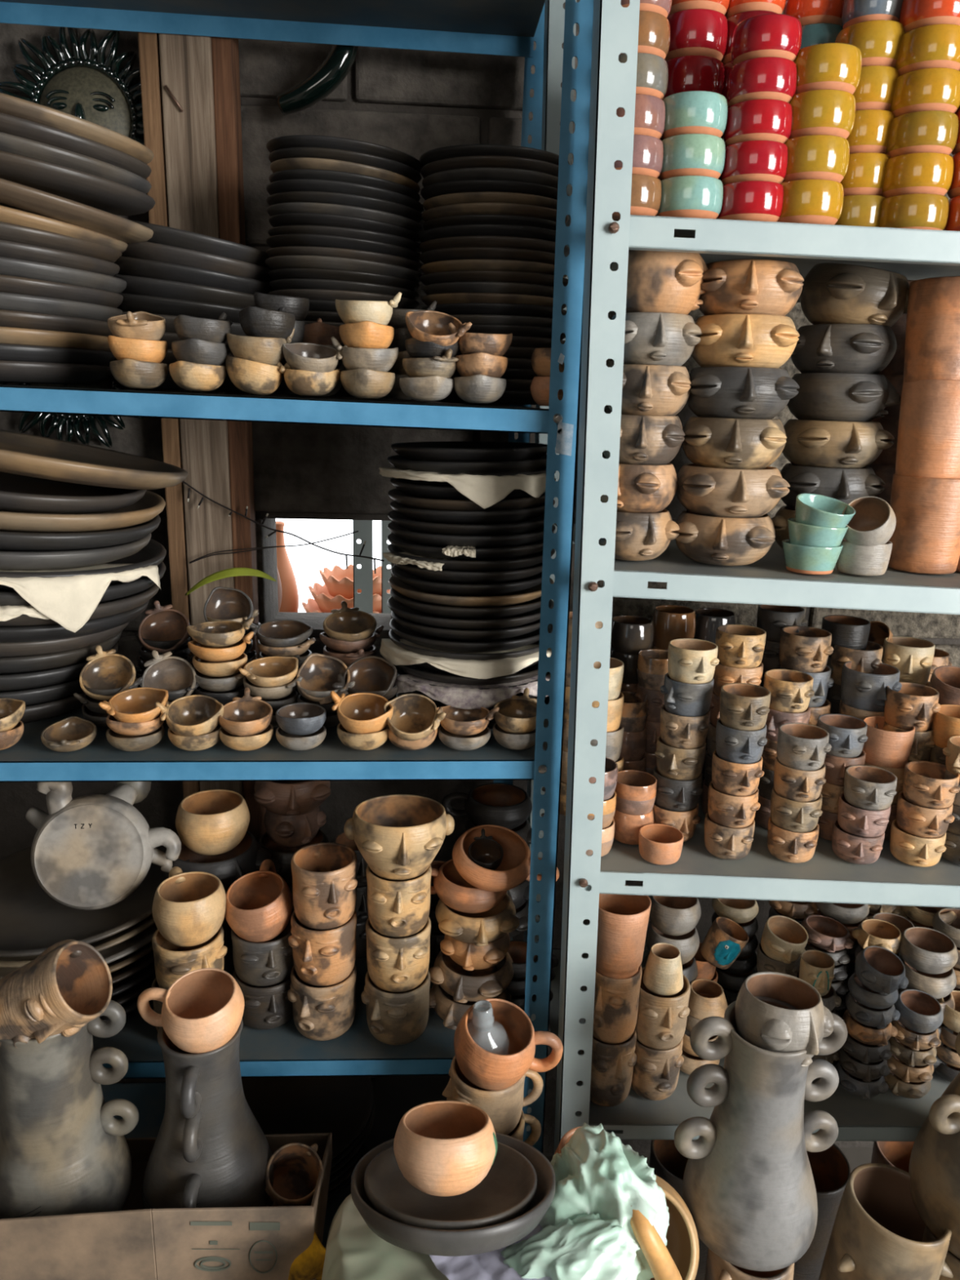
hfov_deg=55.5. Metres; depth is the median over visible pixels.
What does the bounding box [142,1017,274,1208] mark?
vase
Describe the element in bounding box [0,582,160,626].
dish
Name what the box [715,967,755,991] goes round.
round bowl
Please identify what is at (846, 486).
bowl
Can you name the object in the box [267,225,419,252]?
plate
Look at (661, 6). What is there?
cup
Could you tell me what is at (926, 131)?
cup
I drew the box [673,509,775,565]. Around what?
bowl
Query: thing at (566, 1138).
clay jar
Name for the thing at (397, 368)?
bowl
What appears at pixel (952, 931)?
round bowl
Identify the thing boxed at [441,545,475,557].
paper scrap
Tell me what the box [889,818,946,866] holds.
cup
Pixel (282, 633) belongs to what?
bowl
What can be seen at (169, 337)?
plate
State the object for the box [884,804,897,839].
cup
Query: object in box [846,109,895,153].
cup
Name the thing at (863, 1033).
bowl
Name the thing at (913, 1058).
bowl
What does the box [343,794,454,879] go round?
cup
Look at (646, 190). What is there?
cup
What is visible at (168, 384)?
plate
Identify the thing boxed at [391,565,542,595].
plate
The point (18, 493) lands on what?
dish
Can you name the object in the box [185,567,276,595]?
palm leaf
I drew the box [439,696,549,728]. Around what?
plate
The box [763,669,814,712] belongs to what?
cup
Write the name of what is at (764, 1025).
cup
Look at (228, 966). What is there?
bowl
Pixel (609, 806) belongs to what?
cup
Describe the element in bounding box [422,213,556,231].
plate
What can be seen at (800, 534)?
cup
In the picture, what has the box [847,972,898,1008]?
round bowl
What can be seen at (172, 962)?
mug
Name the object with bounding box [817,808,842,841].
cup
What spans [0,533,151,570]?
dish
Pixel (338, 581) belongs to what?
planter
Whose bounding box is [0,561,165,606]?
dish
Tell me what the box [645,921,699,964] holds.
round bowl
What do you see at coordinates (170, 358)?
plate
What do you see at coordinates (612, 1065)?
mug
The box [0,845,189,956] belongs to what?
dish
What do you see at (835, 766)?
cup
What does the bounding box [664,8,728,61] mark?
cup
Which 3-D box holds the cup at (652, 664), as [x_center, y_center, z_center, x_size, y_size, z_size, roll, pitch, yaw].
[0.241,0.042,1.244,0.053,0.048,0.053,1,15,-2]
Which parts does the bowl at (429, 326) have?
crown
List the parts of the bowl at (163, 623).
crown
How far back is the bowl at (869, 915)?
1.48 m
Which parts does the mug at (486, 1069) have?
handle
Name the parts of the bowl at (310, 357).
crown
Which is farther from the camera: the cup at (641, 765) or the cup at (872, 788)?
the cup at (641, 765)
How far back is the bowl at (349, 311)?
1.01 m
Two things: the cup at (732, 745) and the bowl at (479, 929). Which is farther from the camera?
the bowl at (479, 929)
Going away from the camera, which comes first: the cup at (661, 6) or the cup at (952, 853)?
the cup at (661, 6)
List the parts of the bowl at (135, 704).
crown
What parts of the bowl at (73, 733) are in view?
crown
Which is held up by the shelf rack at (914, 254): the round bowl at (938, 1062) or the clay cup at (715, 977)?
the round bowl at (938, 1062)
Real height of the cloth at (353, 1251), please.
0.204 m
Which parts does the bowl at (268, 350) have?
crown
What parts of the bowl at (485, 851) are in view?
crown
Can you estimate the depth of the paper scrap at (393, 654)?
1.18 m
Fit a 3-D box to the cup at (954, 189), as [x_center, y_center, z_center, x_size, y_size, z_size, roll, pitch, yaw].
[0.549,-0.505,0.995,0.074,0.045,0.074,-1,15,-9]
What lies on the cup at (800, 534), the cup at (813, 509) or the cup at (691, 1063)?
the cup at (813, 509)
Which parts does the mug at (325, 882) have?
handle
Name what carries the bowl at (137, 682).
on the bowl at (92, 704)
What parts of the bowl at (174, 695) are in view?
crown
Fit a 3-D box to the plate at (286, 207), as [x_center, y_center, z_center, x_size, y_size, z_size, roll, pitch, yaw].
[-0.179,-0.551,1.210,0.203,0.027,0.203,5,15,14]
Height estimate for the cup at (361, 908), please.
0.068 m
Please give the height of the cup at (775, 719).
0.046 m
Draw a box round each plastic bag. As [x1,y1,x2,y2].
[501,1213,643,1279]
[538,1122,669,1279]
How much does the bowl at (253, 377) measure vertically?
0.044 m
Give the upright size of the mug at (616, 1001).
0.106 m
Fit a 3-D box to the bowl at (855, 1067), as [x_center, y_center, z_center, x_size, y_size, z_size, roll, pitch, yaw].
[0.535,0.591,1.276,0.065,0.030,0.072,4,15,10]
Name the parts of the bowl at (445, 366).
crown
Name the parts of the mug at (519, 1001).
handle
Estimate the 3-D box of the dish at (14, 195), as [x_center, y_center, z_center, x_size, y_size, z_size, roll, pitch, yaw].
[-0.558,-0.533,1.102,0.312,0.086,0.320,3,15,4]
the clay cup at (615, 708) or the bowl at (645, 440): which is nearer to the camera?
the bowl at (645, 440)
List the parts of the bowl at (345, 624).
crown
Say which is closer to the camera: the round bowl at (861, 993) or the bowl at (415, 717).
the bowl at (415, 717)
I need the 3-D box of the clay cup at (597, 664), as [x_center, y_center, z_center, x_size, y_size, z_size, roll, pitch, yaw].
[0.135,0.036,1.226,0.058,0.049,0.058,4,15,11]
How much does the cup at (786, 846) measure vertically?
0.045 m
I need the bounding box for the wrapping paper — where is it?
[428,1224,551,1279]
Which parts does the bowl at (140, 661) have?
crown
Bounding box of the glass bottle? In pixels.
[466,1000,509,1054]
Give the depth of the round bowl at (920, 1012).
1.25 m
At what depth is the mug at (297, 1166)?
1.15 m
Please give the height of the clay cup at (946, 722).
0.048 m
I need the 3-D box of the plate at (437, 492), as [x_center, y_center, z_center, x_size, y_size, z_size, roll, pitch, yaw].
[-0.011,-0.206,1.225,0.217,0.024,0.217,-10,18,-37]
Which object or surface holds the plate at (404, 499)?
on the plate at (494, 517)
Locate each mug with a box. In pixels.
[0,939,112,1048]
[137,968,244,1053]
[151,866,226,946]
[151,924,226,990]
[151,977,162,1031]
[225,859,293,942]
[231,915,293,986]
[232,968,293,1030]
[265,1142,323,1206]
[287,964,356,1040]
[288,910,356,986]
[290,842,357,929]
[360,969,430,1044]
[365,864,431,937]
[365,916,431,991]
[440,782,532,829]
[442,1054,543,1134]
[452,824,559,891]
[453,998,563,1090]
[491,965,555,995]
[492,991,553,1010]
[495,940,558,977]
[506,1110,541,1146]
[581,1020,637,1106]
[584,964,642,1044]
[629,1036,684,1100]
[635,966,690,1049]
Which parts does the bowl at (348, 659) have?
crown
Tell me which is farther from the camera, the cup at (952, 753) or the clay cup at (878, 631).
the clay cup at (878, 631)
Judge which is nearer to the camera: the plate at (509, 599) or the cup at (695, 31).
the cup at (695, 31)
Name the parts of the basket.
handle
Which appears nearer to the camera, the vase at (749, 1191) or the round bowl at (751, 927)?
the vase at (749, 1191)
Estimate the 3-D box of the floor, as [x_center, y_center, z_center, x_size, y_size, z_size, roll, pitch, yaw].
[0.426,1.352,0.903,4.200,0.050,5.800,1,15,-4]
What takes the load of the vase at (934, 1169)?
on the pot at (953, 1261)
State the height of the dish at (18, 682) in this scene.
0.034 m
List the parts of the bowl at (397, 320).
crown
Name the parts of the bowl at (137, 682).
crown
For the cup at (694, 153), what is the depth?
0.94 m
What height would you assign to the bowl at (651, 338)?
0.058 m
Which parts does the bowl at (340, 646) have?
crown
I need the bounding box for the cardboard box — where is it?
[0,1132,332,1279]
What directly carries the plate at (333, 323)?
on the plate
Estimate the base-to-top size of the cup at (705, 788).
0.048 m
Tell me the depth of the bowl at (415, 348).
1.02 m
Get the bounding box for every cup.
[175,789,249,855]
[333,831,367,887]
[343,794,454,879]
[355,884,368,923]
[355,920,366,959]
[530,347,564,376]
[530,376,563,405]
[559,782,566,815]
[560,751,568,783]
[562,718,568,751]
[564,685,569,719]
[565,652,600,686]
[567,611,602,653]
[586,818,614,856]
[587,791,616,828]
[588,757,617,800]
[590,726,623,761]
[591,692,623,732]
[595,657,623,700]
[609,648,638,684]
[610,614,653,654]
[612,173,662,221]
[613,133,663,177]
[613,808,653,844]
[614,769,657,815]
[615,727,647,761]
[615,755,646,772]
[616,93,666,138]
[616,691,648,732]
[616,756,623,771]
[618,52,668,98]
[620,0,671,17]
[620,683,637,693]
[621,10,670,58]
[634,683,664,722]
[636,648,667,690]
[638,823,684,865]
[641,751,656,775]
[642,720,660,753]
[642,942,683,995]
[651,644,667,650]
[652,604,695,649]
[653,766,702,812]
[653,802,701,841]
[654,735,706,780]
[656,175,723,218]
[658,133,725,180]
[660,672,714,716]
[660,704,710,749]
[661,90,728,139]
[662,54,724,99]
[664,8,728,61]
[667,638,719,684]
[668,0,729,15]
[680,1050,719,1075]
[681,1033,718,1057]
[682,942,715,979]
[685,1014,700,1031]
[688,978,727,1020]
[693,608,737,643]
[700,916,748,968]
[702,779,708,814]
[704,811,755,859]
[706,720,715,757]
[707,781,760,828]
[709,690,719,727]
[711,749,764,796]
[711,969,717,982]
[712,662,763,697]
[715,624,766,668]
[715,717,767,764]
[716,180,783,222]
[719,140,788,185]
[720,683,770,730]
[721,9,777,64]
[722,61,733,106]
[722,98,792,146]
[724,0,786,17]
[726,56,797,106]
[730,13,802,65]
[734,971,834,1066]
[754,794,770,828]
[756,604,807,642]
[756,942,800,977]
[757,766,773,799]
[760,669,768,687]
[760,915,808,964]
[761,640,780,670]
[761,737,777,771]
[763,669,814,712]
[765,706,810,741]
[767,816,818,862]
[770,786,822,832]
[773,756,826,802]
[777,178,844,224]
[777,722,831,770]
[779,626,833,672]
[779,665,834,707]
[782,0,843,26]
[782,134,849,182]
[782,538,843,574]
[787,517,848,546]
[789,88,855,138]
[794,42,862,94]
[795,493,855,528]
[799,950,835,995]
[800,22,843,48]
[808,698,831,726]
[815,902,869,924]
[816,910,865,942]
[817,713,867,758]
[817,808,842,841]
[820,782,844,813]
[821,614,870,657]
[823,749,866,786]
[826,657,833,690]
[831,640,883,684]
[831,818,884,864]
[834,19,905,67]
[834,194,885,226]
[835,537,892,575]
[837,792,890,837]
[838,699,884,728]
[840,152,890,195]
[840,661,902,711]
[841,0,902,28]
[841,496,896,546]
[844,764,897,810]
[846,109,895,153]
[853,65,899,111]
[862,715,915,768]
[864,762,904,804]
[867,621,893,647]
[879,193,949,230]
[881,635,934,685]
[882,151,954,197]
[882,721,935,762]
[884,682,941,731]
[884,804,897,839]
[885,110,959,157]
[887,473,959,573]
[889,67,959,116]
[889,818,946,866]
[894,23,959,75]
[896,791,955,838]
[898,0,959,32]
[902,760,959,808]
[928,648,951,681]
[928,665,959,705]
[928,744,946,764]
[931,704,959,747]
[941,831,959,865]
[942,735,959,775]
[943,195,959,231]
[944,769,959,806]
[946,151,959,198]
[946,804,959,835]
[951,107,959,155]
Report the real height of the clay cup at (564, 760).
0.049 m
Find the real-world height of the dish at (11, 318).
0.033 m
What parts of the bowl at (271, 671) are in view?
crown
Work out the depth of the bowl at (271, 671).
1.22 m
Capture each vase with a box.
[0,1000,138,1218]
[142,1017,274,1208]
[275,521,298,612]
[277,569,282,612]
[674,996,847,1271]
[908,1031,959,1258]
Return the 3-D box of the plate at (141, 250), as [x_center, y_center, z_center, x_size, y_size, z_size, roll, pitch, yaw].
[-0.391,-0.511,1.245,0.223,0.055,0.225,3,15,6]
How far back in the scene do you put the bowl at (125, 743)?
1.11 m
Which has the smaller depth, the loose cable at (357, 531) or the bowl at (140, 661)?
the bowl at (140, 661)
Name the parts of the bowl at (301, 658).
crown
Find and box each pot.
[595,884,651,978]
[648,1139,708,1279]
[704,1248,794,1279]
[793,1142,851,1279]
[818,1163,953,1279]
[867,463,895,504]
[871,374,903,465]
[871,1141,915,1172]
[877,280,915,374]
[895,379,959,479]
[903,275,959,382]
[921,1225,959,1279]
[955,556,959,572]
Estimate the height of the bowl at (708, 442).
0.059 m
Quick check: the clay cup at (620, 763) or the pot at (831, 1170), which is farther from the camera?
the pot at (831, 1170)
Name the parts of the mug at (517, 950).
handle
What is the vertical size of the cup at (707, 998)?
0.033 m
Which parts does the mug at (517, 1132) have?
handle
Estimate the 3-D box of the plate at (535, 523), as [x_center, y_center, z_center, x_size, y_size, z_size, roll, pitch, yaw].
[-0.012,-0.162,1.236,0.225,0.024,0.225,-6,16,-26]
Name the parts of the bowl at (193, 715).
crown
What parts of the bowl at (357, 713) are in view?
crown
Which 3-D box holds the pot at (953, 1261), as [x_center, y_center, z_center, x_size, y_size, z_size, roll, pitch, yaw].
[0.617,0.829,1.150,0.138,0.207,0.139,1,15,-4]
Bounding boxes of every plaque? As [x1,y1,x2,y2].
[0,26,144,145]
[0,377,143,448]
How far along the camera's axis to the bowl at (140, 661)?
1.30 m
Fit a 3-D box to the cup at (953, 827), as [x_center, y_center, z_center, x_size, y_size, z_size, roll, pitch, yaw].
[0.630,0.229,1.180,0.062,0.043,0.071,6,15,15]
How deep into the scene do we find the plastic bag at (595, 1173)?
0.98 m
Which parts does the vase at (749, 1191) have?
ring handle, ring handle, ring handle, ring handle, ring handle, ring handle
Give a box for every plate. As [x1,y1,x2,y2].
[106,364,243,391]
[113,274,255,307]
[114,256,275,294]
[114,349,235,366]
[116,293,244,323]
[121,241,273,283]
[121,311,246,336]
[129,219,271,269]
[160,332,232,353]
[265,255,422,282]
[266,134,422,173]
[266,178,423,213]
[266,191,422,222]
[266,202,422,233]
[266,233,420,262]
[266,246,421,271]
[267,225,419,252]
[267,267,419,290]
[268,146,421,183]
[268,168,420,201]
[268,212,420,242]
[268,288,418,309]
[269,278,418,300]
[270,157,420,192]
[303,311,343,322]
[306,320,345,326]
[308,299,407,311]
[386,596,553,630]
[387,453,546,473]
[387,488,545,511]
[387,510,544,535]
[387,521,555,548]
[387,533,543,560]
[387,543,555,571]
[388,574,554,608]
[388,629,551,660]
[389,617,552,652]
[390,477,532,500]
[390,500,545,524]
[390,587,541,618]
[391,441,546,462]
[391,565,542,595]
[391,610,540,640]
[393,562,542,583]
[393,664,550,689]
[395,466,546,486]
[395,662,538,684]
[404,690,535,707]
[415,660,538,673]
[418,223,567,245]
[418,235,569,256]
[419,143,569,166]
[419,246,555,264]
[419,270,568,286]
[420,155,558,177]
[420,179,568,199]
[420,258,567,277]
[421,202,568,223]
[421,292,566,309]
[422,167,567,188]
[422,191,557,209]
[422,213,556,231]
[422,281,553,297]
[422,302,566,318]
[435,696,547,711]
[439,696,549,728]
[449,377,532,391]
[450,368,537,379]
[451,314,552,327]
[454,346,537,359]
[466,324,565,339]
[506,357,533,368]
[509,335,565,347]
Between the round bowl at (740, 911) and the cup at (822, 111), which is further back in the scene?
the round bowl at (740, 911)
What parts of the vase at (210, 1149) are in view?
ring handle, ring handle, ring handle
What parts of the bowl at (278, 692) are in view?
crown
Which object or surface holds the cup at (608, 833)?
on the shelf rack at (914, 254)
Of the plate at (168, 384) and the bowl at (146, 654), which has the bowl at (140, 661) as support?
the bowl at (146, 654)
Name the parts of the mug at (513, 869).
handle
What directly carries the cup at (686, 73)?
on the cup
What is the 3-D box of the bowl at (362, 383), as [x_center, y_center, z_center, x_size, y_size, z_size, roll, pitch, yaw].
[-0.129,-0.293,1.044,0.062,0.032,0.066,2,15,3]
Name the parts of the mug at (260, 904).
handle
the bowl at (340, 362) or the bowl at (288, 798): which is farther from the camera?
the bowl at (288, 798)
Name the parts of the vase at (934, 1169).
ring handle, ring handle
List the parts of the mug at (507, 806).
handle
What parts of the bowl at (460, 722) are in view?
crown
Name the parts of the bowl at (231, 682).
crown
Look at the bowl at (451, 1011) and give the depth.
1.28 m
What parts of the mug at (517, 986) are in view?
handle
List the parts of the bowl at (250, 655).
crown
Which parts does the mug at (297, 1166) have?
handle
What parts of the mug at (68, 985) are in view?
handle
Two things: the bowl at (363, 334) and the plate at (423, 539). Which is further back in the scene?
the plate at (423, 539)
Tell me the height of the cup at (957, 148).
0.045 m
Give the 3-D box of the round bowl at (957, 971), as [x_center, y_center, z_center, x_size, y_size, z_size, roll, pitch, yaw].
[0.741,0.513,1.417,0.080,0.036,0.080,-5,16,-24]
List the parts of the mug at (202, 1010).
handle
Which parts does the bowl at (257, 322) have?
crown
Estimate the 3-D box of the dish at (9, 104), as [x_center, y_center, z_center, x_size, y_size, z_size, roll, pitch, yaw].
[-0.535,-0.611,1.083,0.276,0.072,0.282,5,15,13]
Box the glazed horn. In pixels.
[276,44,358,115]
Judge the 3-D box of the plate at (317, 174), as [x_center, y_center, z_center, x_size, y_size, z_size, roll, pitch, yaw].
[-0.177,-0.587,1.201,0.196,0.028,0.196,4,15,7]
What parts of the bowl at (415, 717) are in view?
crown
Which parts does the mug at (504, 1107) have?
handle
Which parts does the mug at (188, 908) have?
handle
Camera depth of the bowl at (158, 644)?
1.28 m
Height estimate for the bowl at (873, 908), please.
0.028 m
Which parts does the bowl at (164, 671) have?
crown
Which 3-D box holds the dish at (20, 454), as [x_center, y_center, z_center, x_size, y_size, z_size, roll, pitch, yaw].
[-0.580,-0.247,1.210,0.366,0.088,0.372,-3,15,-18]
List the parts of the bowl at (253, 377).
crown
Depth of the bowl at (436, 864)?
1.47 m
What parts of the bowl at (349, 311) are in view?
crown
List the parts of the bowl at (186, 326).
crown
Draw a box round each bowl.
[0,697,25,732]
[0,720,23,750]
[40,715,97,751]
[72,693,108,714]
[79,644,135,700]
[81,704,108,727]
[83,676,143,701]
[98,687,168,722]
[106,714,164,736]
[106,724,164,751]
[107,311,165,340]
[107,335,167,363]
[110,358,168,388]
[135,634,191,650]
[135,662,194,678]
[137,600,190,653]
[137,654,194,671]
[138,644,191,661]
[141,649,195,704]
[144,682,199,701]
[154,694,223,737]
[162,830,271,893]
[168,360,226,391]
[168,723,222,751]
[171,337,228,365]
[173,311,232,342]
[186,617,253,647]
[187,631,253,662]
[190,686,203,695]
[192,653,247,676]
[193,666,253,691]
[194,684,244,706]
[203,586,253,622]
[204,609,258,622]
[218,687,272,737]
[219,724,273,751]
[222,915,231,942]
[223,939,234,976]
[225,355,291,395]
[226,328,294,365]
[238,656,298,687]
[239,306,295,338]
[243,639,253,654]
[243,676,302,699]
[244,623,255,635]
[246,650,256,663]
[248,619,312,647]
[249,687,297,713]
[253,292,309,320]
[253,780,330,816]
[256,636,315,657]
[257,649,311,668]
[257,828,328,883]
[263,806,326,847]
[270,713,279,727]
[271,373,295,394]
[275,361,340,395]
[275,702,326,735]
[275,725,326,750]
[280,357,286,365]
[282,342,347,372]
[286,882,294,915]
[290,320,307,342]
[296,653,350,704]
[297,680,355,699]
[297,693,337,715]
[302,318,342,346]
[319,625,384,653]
[321,363,347,395]
[322,712,339,727]
[323,600,376,641]
[323,644,376,666]
[326,345,342,368]
[329,690,393,733]
[330,336,398,372]
[332,655,396,697]
[335,291,401,325]
[337,722,389,750]
[338,320,394,348]
[340,368,395,398]
[347,684,398,699]
[383,693,445,741]
[386,300,436,328]
[386,373,411,399]
[386,724,437,750]
[387,327,412,351]
[387,351,411,374]
[387,693,404,701]
[393,1100,497,1196]
[399,375,453,400]
[402,348,458,377]
[404,337,459,358]
[405,310,471,346]
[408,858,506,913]
[428,906,442,933]
[428,950,513,1003]
[429,932,444,959]
[429,983,511,1030]
[430,859,446,906]
[435,893,519,946]
[436,705,499,735]
[437,725,490,751]
[440,933,510,970]
[448,322,512,355]
[453,374,506,403]
[455,351,507,377]
[464,818,531,844]
[467,828,503,870]
[492,722,535,750]
[493,687,537,734]
[506,880,529,909]
[508,900,528,937]
[598,508,679,560]
[600,462,677,513]
[602,414,684,465]
[607,364,690,416]
[609,249,708,314]
[610,311,702,365]
[643,951,697,984]
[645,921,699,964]
[648,895,701,935]
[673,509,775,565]
[675,462,790,518]
[681,416,786,469]
[684,1028,690,1035]
[686,366,799,419]
[691,313,799,368]
[698,259,804,315]
[711,897,758,923]
[711,911,758,938]
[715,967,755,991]
[721,951,756,973]
[721,986,739,1005]
[737,933,757,957]
[768,900,817,919]
[768,906,804,924]
[771,505,795,548]
[780,462,884,510]
[782,419,894,468]
[786,373,900,422]
[791,323,897,373]
[797,972,848,995]
[800,262,909,327]
[800,915,854,952]
[804,940,850,965]
[811,1050,839,1063]
[812,1062,838,1082]
[820,985,841,1012]
[831,963,848,981]
[831,1008,840,1017]
[834,993,846,1010]
[835,1060,888,1099]
[838,1047,889,1082]
[841,1032,892,1064]
[842,1008,897,1046]
[844,991,900,1028]
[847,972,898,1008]
[852,919,901,954]
[854,944,901,959]
[854,946,908,995]
[865,912,873,919]
[868,904,904,915]
[870,912,914,933]
[884,1070,931,1098]
[886,1053,933,1082]
[888,1036,937,1066]
[891,1019,941,1050]
[893,989,943,1033]
[897,988,955,1014]
[899,926,958,973]
[900,905,956,926]
[901,956,956,999]
[902,913,933,928]
[932,907,959,947]
[933,1045,951,1071]
[934,1062,959,1082]
[935,1044,959,1067]
[937,990,959,1033]
[937,1025,953,1045]
[939,1022,958,1049]
[952,966,959,988]
[954,946,959,968]
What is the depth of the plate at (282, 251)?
1.14 m
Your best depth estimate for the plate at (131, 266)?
1.15 m
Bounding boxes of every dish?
[0,92,154,164]
[0,112,151,178]
[0,131,151,193]
[0,150,155,215]
[0,177,153,243]
[0,204,128,253]
[0,221,121,262]
[0,239,119,276]
[0,256,126,293]
[0,274,123,307]
[0,291,122,321]
[0,309,112,336]
[0,326,111,351]
[0,343,115,365]
[0,360,111,384]
[0,429,188,489]
[0,471,146,514]
[0,489,165,533]
[0,515,160,551]
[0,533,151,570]
[0,538,166,590]
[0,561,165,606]
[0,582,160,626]
[0,600,149,643]
[0,622,128,657]
[0,631,122,674]
[0,641,118,692]
[0,679,83,706]
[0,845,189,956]
[0,914,155,967]
[0,923,157,979]
[20,691,84,723]
[99,995,139,1021]
[107,941,153,973]
[111,950,154,983]
[111,961,155,996]
[111,973,155,1004]
[351,1132,555,1256]
[364,1142,537,1230]
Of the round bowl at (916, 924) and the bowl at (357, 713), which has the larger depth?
the round bowl at (916, 924)
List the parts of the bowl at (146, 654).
crown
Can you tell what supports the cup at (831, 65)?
on the cup at (822, 111)
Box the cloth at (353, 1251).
[321,1194,637,1279]
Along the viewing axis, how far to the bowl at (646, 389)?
1.00 m
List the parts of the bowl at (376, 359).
crown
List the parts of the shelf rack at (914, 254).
upright post, upright post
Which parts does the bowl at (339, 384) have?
crown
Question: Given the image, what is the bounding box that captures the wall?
[0,0,959,1155]
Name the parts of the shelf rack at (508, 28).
upright post, upright post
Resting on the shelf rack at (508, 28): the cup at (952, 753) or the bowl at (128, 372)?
the bowl at (128, 372)
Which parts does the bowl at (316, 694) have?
crown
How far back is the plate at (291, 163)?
1.12 m
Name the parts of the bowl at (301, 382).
crown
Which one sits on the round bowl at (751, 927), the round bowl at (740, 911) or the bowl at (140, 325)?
the round bowl at (740, 911)
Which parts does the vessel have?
leg, leg, leg, leg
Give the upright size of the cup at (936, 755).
0.049 m
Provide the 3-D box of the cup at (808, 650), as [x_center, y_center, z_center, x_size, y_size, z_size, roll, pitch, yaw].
[0.460,0.015,1.290,0.071,0.055,0.074,-11,19,-39]
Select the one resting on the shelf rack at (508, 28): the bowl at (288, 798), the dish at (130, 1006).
the dish at (130, 1006)
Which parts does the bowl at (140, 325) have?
crown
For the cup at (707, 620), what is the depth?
1.35 m
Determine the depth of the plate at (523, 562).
1.15 m
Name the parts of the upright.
upright post, upright post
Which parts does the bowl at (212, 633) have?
crown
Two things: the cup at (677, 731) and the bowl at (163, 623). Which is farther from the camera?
the bowl at (163, 623)
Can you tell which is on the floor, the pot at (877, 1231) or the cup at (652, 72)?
the pot at (877, 1231)
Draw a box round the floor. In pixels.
[545,1146,872,1171]
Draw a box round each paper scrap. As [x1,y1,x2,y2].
[0,563,160,632]
[0,604,49,621]
[378,466,555,509]
[379,638,551,679]
[382,551,446,570]
[392,670,550,709]
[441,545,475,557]
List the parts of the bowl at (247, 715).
crown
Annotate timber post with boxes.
[137,31,266,841]
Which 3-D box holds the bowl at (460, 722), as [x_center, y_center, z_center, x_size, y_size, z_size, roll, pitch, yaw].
[-0.017,0.099,1.153,0.074,0.037,0.067,-4,16,-21]
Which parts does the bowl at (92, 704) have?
crown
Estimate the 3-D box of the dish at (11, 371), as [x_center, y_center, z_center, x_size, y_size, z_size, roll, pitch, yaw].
[-0.606,-0.338,1.151,0.265,0.024,0.265,-7,17,-29]
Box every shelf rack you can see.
[0,0,593,1248]
[524,0,959,1152]
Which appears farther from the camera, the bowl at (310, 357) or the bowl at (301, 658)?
the bowl at (301, 658)
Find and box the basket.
[630,1174,699,1279]
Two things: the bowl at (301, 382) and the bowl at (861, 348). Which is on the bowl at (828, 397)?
the bowl at (861, 348)
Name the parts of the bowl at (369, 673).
crown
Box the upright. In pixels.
[352,520,391,613]
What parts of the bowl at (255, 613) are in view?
crown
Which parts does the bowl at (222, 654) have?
crown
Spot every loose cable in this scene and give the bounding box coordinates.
[189,530,358,564]
[189,546,276,562]
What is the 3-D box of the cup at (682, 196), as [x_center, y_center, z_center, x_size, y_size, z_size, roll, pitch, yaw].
[0.222,-0.467,0.974,0.072,0.040,0.072,3,15,6]
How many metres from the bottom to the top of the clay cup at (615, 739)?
0.047 m
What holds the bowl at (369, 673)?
on the bowl at (394, 690)
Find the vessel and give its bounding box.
[25,781,181,910]
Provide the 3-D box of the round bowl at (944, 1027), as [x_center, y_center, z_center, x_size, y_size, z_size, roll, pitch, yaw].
[0.645,0.561,1.330,0.080,0.041,0.080,-1,15,-11]
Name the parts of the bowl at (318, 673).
crown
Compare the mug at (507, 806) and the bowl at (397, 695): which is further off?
the mug at (507, 806)
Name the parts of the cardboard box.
panel, panel, panel, panel, panel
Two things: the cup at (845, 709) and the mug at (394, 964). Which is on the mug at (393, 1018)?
the mug at (394, 964)
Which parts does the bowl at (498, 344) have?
crown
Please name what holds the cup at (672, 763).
on the cup at (672, 795)
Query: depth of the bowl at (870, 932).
1.32 m
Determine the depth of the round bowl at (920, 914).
1.43 m
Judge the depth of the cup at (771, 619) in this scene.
1.33 m
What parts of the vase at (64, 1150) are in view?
ring handle, ring handle, ring handle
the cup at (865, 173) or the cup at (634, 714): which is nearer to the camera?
the cup at (865, 173)
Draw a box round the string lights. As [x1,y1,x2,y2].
[182,480,383,573]
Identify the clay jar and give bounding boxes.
[551,1126,580,1159]
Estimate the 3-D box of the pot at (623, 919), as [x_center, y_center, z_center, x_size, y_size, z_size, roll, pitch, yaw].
[0.182,0.387,1.202,0.079,0.102,0.079,-8,18,-33]
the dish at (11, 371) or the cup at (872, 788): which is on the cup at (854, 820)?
the cup at (872, 788)
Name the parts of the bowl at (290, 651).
crown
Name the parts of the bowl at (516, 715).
crown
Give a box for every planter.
[302,598,381,613]
[308,582,390,613]
[319,564,391,599]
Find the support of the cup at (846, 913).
on the cup at (850, 927)
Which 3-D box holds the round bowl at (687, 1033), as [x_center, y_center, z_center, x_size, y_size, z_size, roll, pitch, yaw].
[0.280,0.580,1.363,0.080,0.050,0.080,0,15,-4]
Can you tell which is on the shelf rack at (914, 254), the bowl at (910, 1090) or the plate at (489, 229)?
the bowl at (910, 1090)
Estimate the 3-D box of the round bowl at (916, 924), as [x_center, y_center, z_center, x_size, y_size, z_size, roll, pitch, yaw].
[0.716,0.459,1.463,0.083,0.029,0.083,4,15,10]
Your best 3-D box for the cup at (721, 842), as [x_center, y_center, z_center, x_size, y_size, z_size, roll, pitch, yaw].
[0.319,0.252,1.173,0.065,0.047,0.066,-4,16,-19]
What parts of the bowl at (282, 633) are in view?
crown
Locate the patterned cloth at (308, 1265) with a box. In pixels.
[288,1231,325,1279]
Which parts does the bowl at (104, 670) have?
crown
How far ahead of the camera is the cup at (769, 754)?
1.22 m

